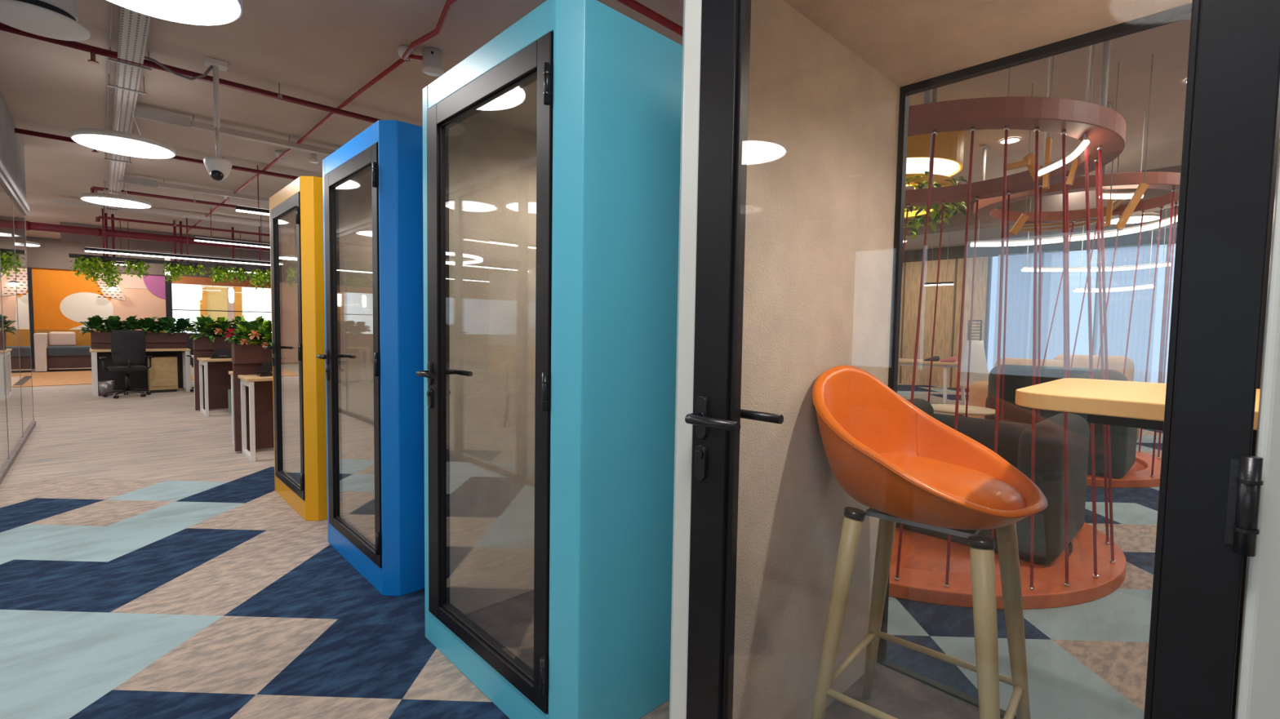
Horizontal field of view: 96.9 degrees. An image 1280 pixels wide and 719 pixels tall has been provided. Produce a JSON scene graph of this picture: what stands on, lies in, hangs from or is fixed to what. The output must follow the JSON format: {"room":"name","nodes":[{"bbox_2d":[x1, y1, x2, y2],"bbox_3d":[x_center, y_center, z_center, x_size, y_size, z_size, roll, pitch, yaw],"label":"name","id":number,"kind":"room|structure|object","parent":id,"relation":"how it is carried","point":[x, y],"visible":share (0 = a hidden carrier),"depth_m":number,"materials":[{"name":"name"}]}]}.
{"room":"open-plan office","nodes":[
{"label":"open-plan office","id":0,"kind":"room"},
{"bbox_2d":[0,90,26,200],"bbox_3d":[-2.408,-1.825,1.518,0.100,0.780,14.700,-2,4,-44],"label":"wall","id":1,"kind":"structure","parent":0,"point":[11,145],"depth_m":5.79,"materials":[{"name":"paint"}]},
{"bbox_2d":[0,263,12,484],"bbox_3d":[-5.275,-0.330,4.631,0.050,2.600,1.000,-2,4,-44],"label":"window","id":2,"kind":"structure","parent":1,"relation":"in","point":[6,464],"depth_m":4.89,"materials":[{"name":"clear glass"}]},
{"bbox_2d":[0,171,26,464],"bbox_3d":[-6.068,-0.389,5.462,0.050,2.600,1.300,-2,4,-44],"label":"glass partition","id":3,"kind":"structure","parent":1,"relation":"in","point":[16,441],"depth_m":5.44,"materials":[{"name":"clear glass"}]},
{"bbox_2d":[0,160,29,212],"bbox_3d":[-2.369,-1.448,1.582,0.025,0.060,14.700,-2,4,-44],"label":"trim","id":4,"kind":"structure","parent":1,"relation":"attached to","point":[2,169],"depth_m":5.60,"materials":[{"name":"grey metal"}]},
{"bbox_2d":[13,193,35,440],"bbox_3d":[-6.985,-0.457,6.423,0.050,2.600,1.360,-2,4,-44],"label":"glass partition","id":5,"kind":"structure","parent":1,"relation":"in","point":[20,212],"depth_m":6.39,"materials":[{"name":"clear glass"}]},
{"bbox_2d":[26,236,271,368],"bbox_3d":[-12.317,-1.578,17.961,23.000,3.400,0.300,-2,4,-44],"label":"wall","id":6,"kind":"structure","parent":0,"point":[59,299],"depth_m":15.32,"materials":[{"name":"paint"}]},
{"bbox_2d":[164,257,271,333],"bbox_3d":[-13.199,-1.675,19.465,5.400,3.400,0.300,-2,4,-44],"label":"window","id":7,"kind":"structure","parent":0,"point":[184,295],"depth_m":18.66,"materials":[{"name":"glass"}]},
{"bbox_2d":[0,364,1163,718],"bbox_3d":[-3.401,0.795,8.397,24.222,0.001,27.525,-2,4,-44],"label":"floor","id":8,"kind":"structure","parent":0,"point":[150,568],"depth_m":2.62,"materials":[{"name":"blue carpet"}]},
{"bbox_2d":[33,331,91,372],"bbox_3d":[-14.075,-0.236,14.890,2.450,0.960,0.950,-2,4,-44],"label":"lounge sofa","id":9,"kind":"object","parent":8,"relation":"on","point":[62,353],"visible":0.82,"depth_m":14.20,"materials":[{"name":"fabric"}]},
{"bbox_2d":[48,331,75,346],"bbox_3d":[-14.848,-0.532,14.581,0.480,0.360,0.300,-2,4,-44],"label":"cushion","id":10,"kind":"object","parent":9,"relation":"on","point":[55,338],"depth_m":14.48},
{"bbox_2d":[97,380,114,395],"bbox_3d":[-9.228,0.498,9.803,0.220,0.250,0.220,-2,4,-44],"label":"waste bin","id":11,"kind":"object","parent":8,"relation":"on","point":[104,386],"visible":0.84,"depth_m":9.73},
{"bbox_2d":[31,370,193,386],"bbox_3d":[-12.398,0.389,12.970,3.300,0.014,4.000,-2,4,-44],"label":"rug","id":12,"kind":"object","parent":8,"relation":"on","point":[60,378],"visible":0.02,"depth_m":12.38,"materials":[{"name":"carpet"}]},
{"bbox_2d":[98,329,154,398],"bbox_3d":[-8.777,0.065,9.703,0.619,1.139,0.670,4,4,42],"label":"office chair","id":13,"kind":"object","parent":8,"relation":"on","point":[128,348],"visible":1,"depth_m":9.52,"materials":[{"name":"grey fabric"}]},
{"bbox_2d":[89,332,191,396],"bbox_3d":[-9.236,0.039,10.497,1.350,1.090,1.160,-2,4,-44],"label":"desk","id":14,"kind":"object","parent":8,"relation":"on","point":[100,341],"visible":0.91,"depth_m":10.51,"materials":[{"name":"brown wood"}]},
{"bbox_2d":[78,315,111,335],"bbox_3d":[-9.590,-0.605,10.003,0.449,0.368,0.385,-2,4,-44],"label":"plant","id":15,"kind":"object","parent":14,"relation":"on","point":[95,322],"visible":0.99,"depth_m":9.96,"materials":[{"name":"green plant"}]},
{"bbox_2d":[93,315,127,332],"bbox_3d":[-9.457,-0.625,10.162,0.474,0.323,0.350,-1,4,-29],"label":"plant","id":16,"kind":"object","parent":14,"relation":"on","point":[113,322],"visible":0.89,"depth_m":10.13,"materials":[{"name":"green plant"}]},
{"bbox_2d":[118,315,151,335],"bbox_3d":[-9.253,-0.619,10.341,0.453,0.364,0.381,0,3,-10],"label":"plant","id":17,"kind":"object","parent":14,"relation":"on","point":[131,322],"visible":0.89,"depth_m":10.28,"materials":[{"name":"green plant"}]},
{"bbox_2d":[98,351,182,390],"bbox_3d":[-9.203,0.201,10.484,1.150,0.710,0.020,-2,4,-44],"label":"panel","id":18,"kind":"object","parent":14,"relation":"attached to","point":[138,379],"visible":0.29,"depth_m":10.40,"materials":[{"name":"laminate"}]},
{"bbox_2d":[136,316,163,334],"bbox_3d":[-9.082,-0.626,10.508,0.418,0.334,0.408,1,3,7],"label":"plant","id":19,"kind":"object","parent":14,"relation":"on","point":[148,323],"visible":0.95,"depth_m":10.47,"materials":[{"name":"green plant"}]},
{"bbox_2d":[153,316,182,334],"bbox_3d":[-8.896,-0.640,10.681,0.390,0.334,0.439,2,3,15],"label":"plant","id":20,"kind":"object","parent":14,"relation":"on","point":[166,324],"visible":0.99,"depth_m":10.60,"materials":[{"name":"green plant"}]},
{"bbox_2d":[170,318,195,333],"bbox_3d":[-8.728,-0.646,10.853,0.420,0.298,0.385,-1,3,-26],"label":"plant","id":21,"kind":"object","parent":14,"relation":"on","point":[182,323],"visible":0.93,"depth_m":10.78,"materials":[{"name":"green plant"}]},
{"bbox_2d":[146,355,177,393],"bbox_3d":[-8.819,0.272,10.482,0.400,0.640,0.420,-2,4,-44],"label":"base cabinet","id":22,"kind":"object","parent":8,"relation":"on","point":[162,375],"visible":0.84,"depth_m":10.34,"materials":[{"name":"brown wood"}]},
{"bbox_2d":[191,336,269,417],"bbox_3d":[-5.737,0.186,8.850,1.920,1.090,1.280,-2,4,-44],"label":"desk","id":23,"kind":"object","parent":8,"relation":"on","point":[211,377],"visible":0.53,"depth_m":8.28,"materials":[{"name":"brown wood"}]},
{"bbox_2d":[184,314,219,342],"bbox_3d":[-6.314,-0.454,8.202,0.457,0.407,0.384,-2,4,-44],"label":"plant","id":24,"kind":"object","parent":23,"relation":"on","point":[205,323],"visible":0.96,"depth_m":8.15,"materials":[{"name":"green plant"}]},
{"bbox_2d":[204,316,235,337],"bbox_3d":[-6.161,-0.443,8.353,0.431,0.377,0.470,1,3,7],"label":"plant","id":25,"kind":"object","parent":23,"relation":"on","point":[221,328],"visible":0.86,"depth_m":8.29,"materials":[{"name":"green plant"}]},
{"bbox_2d":[228,343,274,462],"bbox_3d":[-3.320,0.366,6.296,1.950,1.090,1.060,-2,4,-44],"label":"desk","id":26,"kind":"object","parent":8,"relation":"on","point":[251,394],"visible":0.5,"depth_m":5.65,"materials":[{"name":"brown wood"}]},
{"bbox_2d":[224,316,262,346],"bbox_3d":[-3.900,-0.272,5.585,0.332,0.316,0.341,0,3,-24],"label":"plant","id":27,"kind":"object","parent":26,"relation":"on","point":[246,331],"visible":0.98,"depth_m":5.56,"materials":[{"name":"green plant"}]},
{"bbox_2d":[248,320,271,347],"bbox_3d":[-3.770,-0.262,5.736,0.314,0.287,0.310,2,3,25],"label":"plant","id":28,"kind":"object","parent":26,"relation":"on","point":[265,331],"visible":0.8,"depth_m":5.68,"materials":[{"name":"green plant"}]},
{"bbox_2d":[263,176,327,520],"bbox_3d":[-2.084,-0.092,4.431,1.316,2.250,1.031,-2,4,-44],"label":"booth","id":29,"kind":"object","parent":8,"relation":"on","point":[296,210],"visible":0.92,"depth_m":3.76,"materials":[{"name":"yellow paint"}]},
{"bbox_2d":[315,120,424,595],"bbox_3d":[-1.111,-0.020,3.411,1.316,2.250,1.031,-2,4,-44],"label":"booth","id":30,"kind":"object","parent":8,"relation":"on","point":[372,184],"visible":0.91,"depth_m":2.76,"materials":[{"name":"blue paint"}]},
{"bbox_2d":[415,0,682,718],"bbox_3d":[-0.145,0.051,2.399,1.316,2.250,1.031,-2,4,-44],"label":"booth","id":31,"kind":"object","parent":8,"relation":"on","point":[552,150],"visible":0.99,"depth_m":1.85,"materials":[{"name":"teal paint"}]},
{"bbox_2d":[897,358,965,404],"bbox_3d":[5.279,0.426,10.431,1.049,0.806,1.650,-2,4,-44],"label":"meeting table","id":32,"kind":"object","parent":8,"relation":"on","point":[903,362],"visible":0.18,"depth_m":9.99,"materials":[{"name":"brown wood"}]},
{"bbox_2d":[930,404,995,416],"bbox_3d":[2.940,0.759,5.239,0.600,0.625,0.600,-2,4,-44],"label":"side table","id":33,"kind":"object","parent":8,"relation":"on","point":[944,408],"visible":0.43,"depth_m":5.13,"materials":[{"name":"beige laminate"}]},
{"bbox_2d":[669,0,1279,718],"bbox_3d":[0.825,0.123,1.382,1.316,2.250,1.031,-2,4,-44],"label":"booth","id":34,"kind":"object","parent":8,"relation":"on","point":[794,114],"visible":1,"depth_m":1.31,"materials":[{"name":"white paint"}]},
{"bbox_2d":[810,364,1048,718],"bbox_3d":[0.811,0.623,1.652,0.554,1.183,0.608,-2,4,-44],"label":"bar stool","id":35,"kind":"object","parent":34,"relation":"on","point":[892,457],"visible":1,"depth_m":1.61,"materials":[{"name":"orange plastic"}]},
{"bbox_2d":[1014,377,1259,439],"bbox_3d":[1.219,0.107,1.379,0.660,0.065,0.412,-2,4,-44],"label":"desk","id":36,"kind":"object","parent":34,"relation":"attached to","point":[1133,404],"visible":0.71,"depth_m":1.24,"materials":[{"name":"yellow wood"}]},
{"bbox_2d":[960,320,989,386],"bbox_3d":[5.642,0.108,9.474,0.584,1.526,0.585,-2,4,-44],"label":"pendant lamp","id":37,"kind":"object","parent":8,"relation":"on","point":[979,371],"visible":0.59,"depth_m":9.27,"materials":[{"name":"white plastic"}]},
{"bbox_2d":[888,40,1126,609],"bbox_3d":[1.800,-0.573,3.845,2.497,3.400,2.436,-2,4,-44],"label":"nest","id":38,"kind":"object","parent":8,"relation":"on","point":[924,568],"visible":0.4,"depth_m":2.99,"materials":[{"name":"metal"}]},
{"bbox_2d":[895,398,1089,564],"bbox_3d":[2.192,0.719,3.775,0.950,0.780,1.150,-2,4,-44],"label":"lounge chair","id":39,"kind":"object","parent":38,"relation":"on","point":[1014,438],"visible":0.48,"depth_m":3.20,"materials":[{"name":"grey fabric"}]},
{"bbox_2d":[968,357,1063,418],"bbox_3d":[4.794,0.495,7.170,0.800,1.000,0.900,-1,4,-32],"label":"lounge chair","id":40,"kind":"object","parent":8,"relation":"on","point":[978,390],"visible":0.09,"depth_m":7.22,"materials":[{"name":"beige fabric"}]},
{"bbox_2d":[992,249,1069,368],"bbox_3d":[8.536,-0.787,12.449,0.136,3.100,1.300,-2,4,-44],"label":"sheer curtain","id":41,"kind":"object","parent":8,"relation":"on","point":[1020,296],"visible":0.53,"depth_m":12.44,"materials":[{"name":"fabric"}]},
{"bbox_2d":[973,102,1180,488],"bbox_3d":[4.200,-0.654,6.023,2.461,3.400,2.455,4,4,44],"label":"nest","id":42,"kind":"object","parent":8,"relation":"on","point":[1145,472],"visible":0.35,"depth_m":5.73,"materials":[{"name":"metal"}]},
{"bbox_2d":[984,364,1137,479],"bbox_3d":[4.082,0.549,5.526,0.900,0.980,1.100,-2,4,-44],"label":"lounge chair","id":43,"kind":"object","parent":42,"relation":"on","point":[1122,439],"visible":0.42,"depth_m":5.20,"materials":[{"name":"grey fabric"}]},
{"bbox_2d":[1053,354,1139,440],"bbox_3d":[5.860,0.477,7.355,0.900,1.050,0.800,3,4,35],"label":"lounge chair","id":44,"kind":"object","parent":8,"relation":"on","point":[1114,362],"visible":0.11,"depth_m":7.36,"materials":[{"name":"beige fabric"}]},
{"bbox_2d":[1093,243,1159,382],"bbox_3d":[9.639,-0.705,11.293,0.136,3.100,0.900,-2,4,-44],"label":"sheer curtain","id":45,"kind":"object","parent":8,"relation":"on","point":[1118,309],"visible":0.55,"depth_m":11.21,"materials":[{"name":"fabric"}]},
{"bbox_2d":[0,0,1191,253],"bbox_3d":[-3.806,-2.754,9.046,23.900,0.197,28.400,-2,4,-44],"label":"ceiling","id":46,"kind":"structure","parent":0,"point":[323,52],"depth_m":5.04,"materials":[{"name":"paint"}]},
{"bbox_2d":[0,0,90,41],"bbox_3d":[-3.455,-2.127,3.238,0.450,0.400,0.450,-2,4,-44],"label":"pendant light","id":47,"kind":"object","parent":46,"relation":"in","point":[58,20],"visible":1,"depth_m":3.23,"materials":[{"name":"grey plastic"}]},
{"bbox_2d":[80,164,151,208],"bbox_3d":[-6.628,-2.289,7.175,0.670,0.611,0.670,-2,4,-44],"label":"pendant","id":48,"kind":"object","parent":46,"relation":"hanging from","point":[113,200],"visible":0.94,"depth_m":7.09,"materials":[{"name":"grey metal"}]},
{"bbox_2d":[81,197,150,208],"bbox_3d":[-6.633,-1.984,7.191,0.646,0.001,0.646,-2,4,-44],"label":"diffuser","id":49,"kind":"object","parent":48,"relation":"attached to","point":[102,201],"depth_m":7.18,"materials":[{"name":"plastic"}]},
{"bbox_2d":[70,91,176,159],"bbox_3d":[-4.414,-2.126,4.855,0.670,0.611,0.670,-2,4,-44],"label":"pendant","id":50,"kind":"object","parent":46,"relation":"hanging from","point":[116,142],"visible":0.94,"depth_m":4.78,"materials":[{"name":"grey metal"}]},
{"bbox_2d":[72,134,173,159],"bbox_3d":[-4.419,-1.821,4.872,0.646,0.001,0.646,-2,4,-44],"label":"diffuser","id":51,"kind":"object","parent":50,"relation":"attached to","point":[116,145],"depth_m":4.85,"materials":[{"name":"plastic"}]},
{"bbox_2d":[103,2,151,214],"bbox_3d":[-3.596,-2.302,4.018,0.250,0.142,18.000,-2,4,-44],"label":"cable tray","id":52,"kind":"object","parent":46,"relation":"attached to","point":[134,26],"visible":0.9,"depth_m":4.60,"materials":[{"name":"grey metal"}]},
{"bbox_2d":[144,56,213,80],"bbox_3d":[-3.620,-2.288,4.433,0.476,0.165,0.027,-1,4,-36],"label":"cable","id":53,"kind":"object","parent":52,"relation":"hanging from","point":[211,67],"visible":0.9,"depth_m":4.45,"materials":[{"name":"grey plastic"}]},
{"bbox_2d":[25,213,270,265],"bbox_3d":[-9.410,-2.497,12.297,5.550,0.850,0.176,-2,4,-44],"label":"pipe","id":54,"kind":"object","parent":46,"relation":"hanging from","point":[97,232],"visible":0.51,"depth_m":11.37,"materials":[{"name":"metal"}]},
{"bbox_2d":[14,128,297,179],"bbox_3d":[-2.947,-2.559,9.464,10.090,0.205,0.060,-2,4,-44],"label":"pipe","id":55,"kind":"object","parent":46,"relation":"attached to","point":[16,130],"visible":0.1,"depth_m":6.93,"materials":[{"name":"metal"}]},
{"bbox_2d":[53,198,269,227],"bbox_3d":[-8.082,-2.780,11.289,5.000,0.130,0.100,-2,4,-44],"label":"beam","id":56,"kind":"structure","parent":46,"relation":"attached to","point":[55,201],"depth_m":10.50,"materials":[{"name":"paint"}]},
{"bbox_2d":[90,186,235,208],"bbox_3d":[-4.816,-2.719,11.821,9.540,0.205,0.060,-2,4,-44],"label":"pipe","id":57,"kind":"object","parent":46,"relation":"attached to","point":[95,188],"visible":0.38,"depth_m":9.13,"materials":[{"name":"metal"}]},
{"bbox_2d":[60,222,270,261],"bbox_3d":[-7.045,-2.960,17.774,15.550,0.450,0.500,-2,4,-44],"label":"trim","id":58,"kind":"structure","parent":46,"relation":"attached to","point":[67,239],"depth_m":13.37,"materials":[{"name":"paint"}]},
{"bbox_2d":[68,208,271,271],"bbox_3d":[-8.657,-2.358,11.365,3.950,1.000,0.200,-2,4,-44],"label":"trough","id":59,"kind":"object","parent":46,"relation":"hanging from","point":[71,255],"visible":0.52,"depth_m":10.84,"materials":[{"name":"metal"}]},
{"bbox_2d":[70,254,101,280],"bbox_3d":[-9.915,-1.636,10.155,0.414,0.459,0.295,-2,4,-44],"label":"hanging plant","id":60,"kind":"object","parent":59,"relation":"hanging from","point":[88,261],"visible":1,"depth_m":10.12,"materials":[{"name":"green plant"}]},
{"bbox_2d":[90,256,122,288],"bbox_3d":[-9.719,-1.581,10.331,0.439,0.582,0.291,-2,4,-44],"label":"hanging plant","id":61,"kind":"object","parent":59,"relation":"hanging from","point":[108,264],"visible":0.98,"depth_m":10.33,"materials":[{"name":"green plant"}]},
{"bbox_2d":[121,257,151,279],"bbox_3d":[-9.417,-1.694,10.609,0.421,0.378,0.291,-2,4,-44],"label":"hanging plant","id":62,"kind":"object","parent":59,"relation":"hanging from","point":[137,265],"visible":1,"depth_m":10.57,"materials":[{"name":"green plant"}]},
{"bbox_2d":[160,261,186,281],"bbox_3d":[-9.034,-1.692,10.985,0.391,0.411,0.264,-2,4,-44],"label":"hanging plant","id":63,"kind":"object","parent":59,"relation":"hanging from","point":[174,268],"visible":1,"depth_m":10.95,"materials":[{"name":"green plant"}]},
{"bbox_2d":[182,262,206,275],"bbox_3d":[-8.808,-1.776,11.198,0.420,0.258,0.257,-2,4,-44],"label":"hanging plant","id":64,"kind":"object","parent":59,"relation":"hanging from","point":[193,266],"visible":1,"depth_m":11.16,"materials":[{"name":"green plant"}]},
{"bbox_2d":[208,264,234,284],"bbox_3d":[-8.503,-1.720,11.507,0.290,0.395,0.386,3,4,27],"label":"hanging plant","id":65,"kind":"object","parent":59,"relation":"hanging from","point":[217,276],"visible":1,"depth_m":11.45,"materials":[{"name":"green plant"}]},
{"bbox_2d":[226,266,250,284],"bbox_3d":[-8.286,-1.743,11.710,0.413,0.363,0.254,-2,4,-44],"label":"hanging plant","id":66,"kind":"object","parent":59,"relation":"hanging from","point":[239,271],"visible":1,"depth_m":11.66,"materials":[{"name":"green plant"}]},
{"bbox_2d":[248,267,271,289],"bbox_3d":[-8.001,-1.697,11.975,0.431,0.475,0.291,-2,4,-44],"label":"hanging plant","id":67,"kind":"object","parent":59,"relation":"hanging from","point":[260,274],"visible":0.98,"depth_m":11.92,"materials":[{"name":"green plant"}]},
{"bbox_2d":[106,0,242,26],"bbox_3d":[-2.167,-1.960,2.500,0.670,0.611,0.670,-2,4,-44],"label":"pendant","id":68,"kind":"object","parent":46,"relation":"hanging from","point":[197,12],"visible":1,"depth_m":2.70,"materials":[{"name":"grey metal"}]},
{"bbox_2d":[84,192,270,266],"bbox_3d":[-8.064,-2.286,10.136,2.689,0.990,0.060,-2,4,-44],"label":"linear pendant","id":69,"kind":"object","parent":46,"relation":"hanging from","point":[105,251],"visible":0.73,"depth_m":9.98,"materials":[{"name":"plastic"}]},
{"bbox_2d":[84,250,270,266],"bbox_3d":[-8.072,-1.803,10.163,2.681,0.022,0.056,-2,4,-44],"label":"diffuser","id":70,"kind":"object","parent":69,"relation":"attached to","point":[118,252],"depth_m":10.07,"materials":[{"name":"plastic"}]},
{"bbox_2d":[90,247,268,262],"bbox_3d":[-8.071,-1.863,10.159,2.669,0.003,0.048,-2,4,-44],"label":"diffuser","id":71,"kind":"object","parent":69,"relation":"attached to","point":[91,248],"depth_m":9.98,"materials":[{"name":"plastic"}]},
{"bbox_2d":[94,216,270,236],"bbox_3d":[-7.080,-2.888,14.216,9.510,0.205,0.060,-2,4,-44],"label":"pipe","id":72,"kind":"object","parent":46,"relation":"attached to","point":[97,219],"visible":0.43,"depth_m":11.77,"materials":[{"name":"metal"}]},
{"bbox_2d":[0,22,381,123],"bbox_3d":[-0.809,-2.401,7.224,10.090,0.205,0.060,-2,4,-44],"label":"pipe","id":73,"kind":"object","parent":46,"relation":"attached to","point":[92,50],"visible":0.45,"depth_m":4.54,"materials":[{"name":"metal"}]},
{"bbox_2d":[118,175,269,203],"bbox_3d":[-5.295,-2.654,9.998,5.750,0.150,0.120,-2,4,-44],"label":"beam","id":74,"kind":"structure","parent":46,"relation":"attached to","point":[128,180],"depth_m":8.53,"materials":[{"name":"metal"}]},
{"bbox_2d":[203,56,231,181],"bbox_3d":[-3.427,-1.923,4.594,0.188,0.955,0.188,-2,4,-44],"label":"security camera","id":75,"kind":"object","parent":46,"relation":"hanging from","point":[219,169],"visible":1,"depth_m":4.57,"materials":[{"name":"white plastic"}]},
{"bbox_2d":[194,208,270,248],"bbox_3d":[-7.081,-2.516,11.335,2.900,0.630,0.050,-2,4,-44],"label":"linear pendant","id":76,"kind":"object","parent":46,"relation":"hanging from","point":[196,239],"visible":0.43,"depth_m":10.68,"materials":[{"name":"plastic"}]},
{"bbox_2d":[194,240,270,248],"bbox_3d":[-7.085,-2.213,11.352,2.892,0.022,0.046,-2,4,-44],"label":"diffuser","id":77,"kind":"object","parent":76,"relation":"attached to","point":[223,242],"depth_m":10.77,"materials":[{"name":"plastic"}]},
{"bbox_2d":[133,106,336,156],"bbox_3d":[-2.795,-2.471,7.414,5.700,0.150,0.120,-2,4,-44],"label":"beam","id":78,"kind":"structure","parent":46,"relation":"attached to","point":[140,113],"depth_m":5.91,"materials":[{"name":"metal"}]},
{"bbox_2d":[235,165,269,215],"bbox_3d":[-4.695,-2.289,7.995,1.660,0.640,0.050,-2,4,-44],"label":"linear pendant","id":79,"kind":"object","parent":46,"relation":"hanging from","point":[238,208],"visible":0.43,"depth_m":7.57,"materials":[{"name":"plastic"}]},
{"bbox_2d":[187,57,405,231],"bbox_3d":[-6.034,-2.598,8.577,0.049,0.040,12.023,-2,4,-45],"label":"conduit","id":80,"kind":"object","parent":46,"relation":"attached to","point":[400,61],"visible":0.9,"depth_m":5.61,"materials":[{"name":"metal"}]},
{"bbox_2d":[401,0,457,60],"bbox_3d":[-0.985,-2.240,3.374,0.119,0.064,2.463,-2,4,-41],"label":"conduit","id":81,"kind":"object","parent":46,"relation":"attached to","point":[448,3],"visible":1,"depth_m":3.92,"materials":[{"name":"metal"}]},
{"bbox_2d":[421,47,444,76],"bbox_3d":[-1.590,-2.284,4.356,0.164,0.150,0.164,-2,4,-44],"label":"cylinder","id":82,"kind":"object","parent":46,"relation":"attached to","point":[433,58],"visible":0.98,"depth_m":4.30,"materials":[{"name":"plastic"}]},
{"bbox_2d":[616,0,961,184],"bbox_3d":[1.431,-2.236,4.876,10.090,0.205,0.060,-2,4,-44],"label":"pipe","id":83,"kind":"object","parent":46,"relation":"attached to","point":[633,4],"visible":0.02,"depth_m":3.57,"materials":[{"name":"metal"}]},
{"bbox_2d":[905,133,930,189],"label":"light","id":84,"kind":"object","parent":46,"relation":"hanging from","point":[918,146],"depth_m":5.59,"materials":[{"name":"gold metal"}]},
{"bbox_2d":[906,157,958,185],"bbox_3d":[2.784,-2.025,6.140,1.160,0.020,1.160,-2,4,-44],"label":"diffuser","id":85,"kind":"object","parent":84,"relation":"attached to","point":[942,166],"depth_m":5.85,"materials":[{"name":"plastic"}]},
{"bbox_2d":[903,201,966,240],"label":"plant","id":86,"kind":"object","parent":46,"relation":"hanging from","point":[935,211],"depth_m":5.93,"materials":[{"name":"green plant"}]},
{"bbox_2d":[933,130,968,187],"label":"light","id":87,"kind":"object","parent":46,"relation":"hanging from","point":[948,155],"depth_m":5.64,"materials":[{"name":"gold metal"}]},
{"bbox_2d":[970,219,1062,246],"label":"tube light","id":88,"kind":"object","parent":46,"relation":"hanging from","point":[1053,239],"depth_m":8.09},
{"bbox_2d":[1008,191,1029,235],"label":"pendant","id":89,"kind":"object","parent":46,"relation":"hanging from","point":[1023,218],"depth_m":4.80,"materials":[{"name":"brown wood"}]},
{"bbox_2d":[903,165,1181,235],"bbox_3d":[2.645,-2.449,11.348,0.400,0.450,22.000,-2,4,-44],"label":"trim","id":90,"kind":"structure","parent":46,"relation":"attached to","point":[1077,201],"depth_m":7.93,"materials":[{"name":"paint"}]},
{"bbox_2d":[1003,44,1094,189],"bbox_3d":[2.743,-1.699,3.800,0.179,1.116,0.481,-2,4,-44],"label":"pendant","id":91,"kind":"object","parent":46,"relation":"hanging from","point":[1028,161],"visible":0.5,"depth_m":3.77,"materials":[{"name":"brown wood"}]},
{"bbox_2d":[1038,131,1089,176],"bbox_3d":[2.488,-1.264,3.282,0.074,0.293,0.668,2,3,16],"label":"tube light","id":92,"kind":"object","parent":46,"relation":"hanging from","point":[1077,151],"depth_m":3.41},
{"bbox_2d":[1038,140,1089,176],"bbox_3d":[2.500,-1.177,3.334,0.074,0.027,0.637,2,3,16],"label":"diffuser","id":93,"kind":"object","parent":92,"relation":"attached to","point":[1073,154],"depth_m":3.35,"materials":[{"name":"plastic"}]},
{"bbox_2d":[1018,155,1126,231],"bbox_3d":[5.136,-1.967,6.654,0.455,0.817,1.122,-1,4,-28],"label":"wood band","id":94,"kind":"object","parent":46,"relation":"hanging from","point":[1117,202],"visible":0.47,"depth_m":6.94,"materials":[{"name":"brown wood"}]},
{"bbox_2d":[1021,209,1171,271],"bbox_3d":[6.638,-1.859,8.335,2.067,1.169,0.306,1,3,3],"label":"tube light","id":95,"kind":"object","parent":46,"relation":"hanging from","point":[1026,268],"visible":0.77,"depth_m":8.38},
{"bbox_2d":[1021,263,1170,271],"bbox_3d":[6.630,-1.344,8.364,2.067,0.138,0.306,1,3,3],"label":"diffuser","id":96,"kind":"object","parent":95,"relation":"attached to","point":[1026,268],"depth_m":8.40,"materials":[{"name":"plastic"}]},
{"bbox_2d":[1104,160,1113,227],"label":"pendant","id":97,"kind":"object","parent":46,"relation":"hanging from","point":[1110,202],"depth_m":4.39,"materials":[{"name":"brown wood"}]},
{"bbox_2d":[1098,106,1146,199],"bbox_3d":[4.456,-1.899,5.230,0.355,0.819,0.066,1,3,7],"label":"tube light","id":98,"kind":"object","parent":46,"relation":"hanging from","point":[1106,195],"visible":0.66,"depth_m":5.24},
{"bbox_2d":[1098,194,1143,199],"bbox_3d":[4.450,-1.509,5.251,0.355,0.038,0.066,1,3,7],"label":"diffuser","id":99,"kind":"object","parent":98,"relation":"attached to","point":[1104,196],"depth_m":5.25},
{"bbox_2d":[1091,267,1153,292],"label":"tube light","id":100,"kind":"object","parent":46,"relation":"hanging from","point":[1117,289],"depth_m":9.39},
{"bbox_2d":[1073,285,1153,292],"bbox_3d":[7.816,-1.167,9.414,1.138,0.108,0.221,2,3,14],"label":"diffuser","id":101,"kind":"object","parent":100,"relation":"attached to","point":[1136,287],"depth_m":9.45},
{"bbox_2d":[1068,213,1177,241],"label":"tube light","id":102,"kind":"object","parent":46,"relation":"hanging from","point":[1145,227],"depth_m":6.99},
{"bbox_2d":[1103,213,1159,224],"bbox_3d":[7.606,-2.401,8.749,0.670,0.502,0.670,-2,4,-44],"label":"pendant","id":103,"kind":"object","parent":46,"relation":"hanging from","point":[1134,219],"visible":0.61,"depth_m":8.64,"materials":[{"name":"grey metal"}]},
{"bbox_2d":[1111,216,1159,224],"bbox_3d":[7.602,-2.151,8.763,0.646,0.001,0.646,-2,4,-44],"label":"diffuser","id":104,"kind":"object","parent":103,"relation":"attached to","point":[1138,219],"depth_m":8.71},
{"bbox_2d":[1114,53,1153,231],"label":"pendant","id":105,"kind":"object","parent":46,"relation":"hanging from","point":[1124,217],"depth_m":4.25,"materials":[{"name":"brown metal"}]},
{"bbox_2d":[897,227,1177,388],"bbox_3d":[4.330,-1.266,17.190,0.170,3.400,28.000,-2,4,-44],"label":"wall","id":106,"kind":"structure","parent":0,"point":[947,329],"depth_m":13.81,"materials":[{"name":"laminate"}]},
{"bbox_2d":[984,244,1171,382],"bbox_3d":[10.668,-0.700,10.587,0.120,3.000,7.460,-2,4,-44],"label":"trim","id":107,"kind":"structure","parent":106,"relation":"attached to","point":[990,258],"depth_m":11.79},
{"bbox_2d":[986,244,1175,383],"bbox_3d":[11.099,-0.675,10.266,0.020,3.000,8.600,-2,4,-44],"label":"window","id":108,"kind":"structure","parent":106,"relation":"in","point":[1082,348],"depth_m":12.02,"materials":[{"name":"glass"}]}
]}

